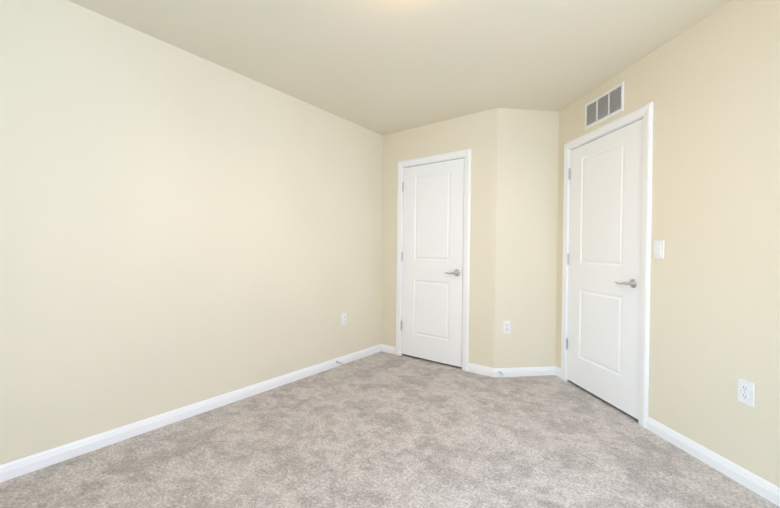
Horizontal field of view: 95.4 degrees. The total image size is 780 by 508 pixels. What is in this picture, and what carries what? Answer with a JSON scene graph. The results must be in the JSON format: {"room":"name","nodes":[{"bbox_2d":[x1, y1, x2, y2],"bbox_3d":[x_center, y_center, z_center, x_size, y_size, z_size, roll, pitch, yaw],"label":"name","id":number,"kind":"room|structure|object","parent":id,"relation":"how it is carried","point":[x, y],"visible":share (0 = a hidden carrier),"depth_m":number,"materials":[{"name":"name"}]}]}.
{"room":"empty bedroom","nodes":[
{"label":"empty bedroom","id":0,"kind":"room"},
{"bbox_2d":[0,0,382,464],"bbox_3d":[-1.445,-0.123,2.347,0.120,2.440,4.540,1,1,37],"label":"wall","id":1,"kind":"structure","parent":0,"point":[179,228],"depth_m":2.22,"materials":[{"name":"beige paint"}]},
{"bbox_2d":[0,344,394,482],"bbox_3d":[-1.326,1.059,2.255,0.212,0.080,4.300,1,1,37],"label":"baseboard","id":2,"kind":"structure","parent":1,"relation":"attached to","point":[23,466],"depth_m":2.23,"materials":[{"name":"white wood"}]},
{"bbox_2d":[341,313,346,324],"bbox_3d":[-0.458,0.649,3.548,0.008,0.115,0.070,1,1,37],"label":"outlet","id":3,"kind":"object","parent":1,"relation":"attached to","point":[343,318],"visible":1,"depth_m":3.54,"materials":[{"name":"white plastic"}]},
{"bbox_2d":[0,351,779,507],"bbox_3d":[0.100,1.171,1.415,4.700,0.100,5.900,1,1,37],"label":"floor","id":4,"kind":"structure","parent":0,"point":[381,429],"depth_m":1.96,"materials":[{"name":"grey carpet"}]},
{"bbox_2d":[68,0,731,134],"bbox_3d":[0.128,-1.369,1.397,4.700,0.100,5.900,1,1,37],"label":"ceiling","id":5,"kind":"structure","parent":0,"point":[383,67],"depth_m":2.25,"materials":[{"name":"paint"}]},
{"bbox_2d":[381,108,497,367],"bbox_3d":[0.424,-0.112,3.700,1.442,2.440,0.120,1,1,37],"label":"wall","id":6,"kind":"structure","parent":0,"point":[476,133],"depth_m":3.35,"materials":[{"name":"beige paint"}]},
{"bbox_2d":[401,158,463,366],"bbox_3d":[0.408,0.081,3.623,0.722,2.015,0.095,1,1,37],"label":"closet door","id":7,"kind":"structure","parent":6,"relation":"in","point":[432,258],"depth_m":3.61,"materials":[{"name":"white painted wood"},{"name":"brushed nickel"}]},
{"bbox_2d":[395,149,470,370],"bbox_3d":[0.449,0.053,3.670,0.859,2.111,0.137,1,1,37],"label":"door frame","id":8,"kind":"structure","parent":6,"relation":"attached to","point":[465,154],"depth_m":3.46,"materials":[{"name":"white wood"}]},
{"bbox_2d":[494,108,558,367],"bbox_3d":[1.308,-0.099,3.321,0.718,2.440,0.120,1,0,-8],"label":"wall","id":9,"kind":"structure","parent":0,"point":[526,221],"depth_m":3.25,"materials":[{"name":"beige paint"}]},
{"bbox_2d":[503,321,510,333],"bbox_3d":[1.066,0.669,3.231,0.070,0.114,0.008,1,0,-8],"label":"outlet","id":10,"kind":"object","parent":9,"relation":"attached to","point":[506,327],"visible":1,"depth_m":3.23,"materials":[{"name":"white plastic"}]},
{"bbox_2d":[468,363,560,377],"bbox_3d":[1.167,1.079,3.312,0.743,0.080,0.436,1,1,37],"label":"baseboard","id":11,"kind":"structure","parent":9,"relation":"attached to","point":[517,371],"depth_m":3.26,"materials":[{"name":"white wood"}]},
{"bbox_2d":[555,0,779,487],"bbox_3d":[1.770,-0.085,2.105,0.120,2.440,2.652,1,0,-8],"label":"wall","id":12,"kind":"structure","parent":0,"point":[708,86],"depth_m":1.90,"materials":[{"name":"beige paint"}]},
{"bbox_2d":[566,119,642,418],"bbox_3d":[1.636,0.101,2.748,0.578,2.015,0.571,1,1,37],"label":"entry door","id":13,"kind":"structure","parent":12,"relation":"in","point":[604,264],"depth_m":2.67,"materials":[{"name":"white painted wood"},{"name":"brushed nickel"}]},
{"bbox_2d":[585,81,623,129],"bbox_3d":[1.634,-1.127,2.725,0.008,0.210,0.410,1,0,-8],"label":"air vent","id":14,"kind":"object","parent":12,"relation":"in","point":[605,105],"visible":1,"depth_m":2.70,"materials":[{"name":"white plastic"}]},
{"bbox_2d":[561,102,652,427],"bbox_3d":[1.675,0.073,2.750,0.137,2.111,0.912,1,0,-8],"label":"door frame","id":15,"kind":"structure","parent":12,"relation":"attached to","point":[645,113],"depth_m":2.34,"materials":[{"name":"white wood"}]},
{"bbox_2d":[654,240,663,258],"bbox_3d":[1.688,-0.027,2.230,0.010,0.114,0.070,1,0,-8],"label":"rocker light switch","id":16,"kind":"object","parent":12,"relation":"attached to","point":[658,249],"visible":1,"depth_m":2.22,"materials":[{"name":"white plastic"}]},
{"bbox_2d":[646,417,779,506],"bbox_3d":[1.754,1.098,1.576,1.029,0.080,1.047,1,1,37],"label":"baseboard","id":17,"kind":"structure","parent":12,"relation":"attached to","point":[765,489],"depth_m":1.77,"materials":[{"name":"white wood"}]},
{"bbox_2d":[738,379,754,406],"bbox_3d":[1.746,0.681,1.742,0.008,0.114,0.070,1,0,-8],"label":"outlet","id":18,"kind":"object","parent":12,"relation":"attached to","point":[746,389],"visible":1,"depth_m":1.74,"materials":[{"name":"white plastic"}]}
]}

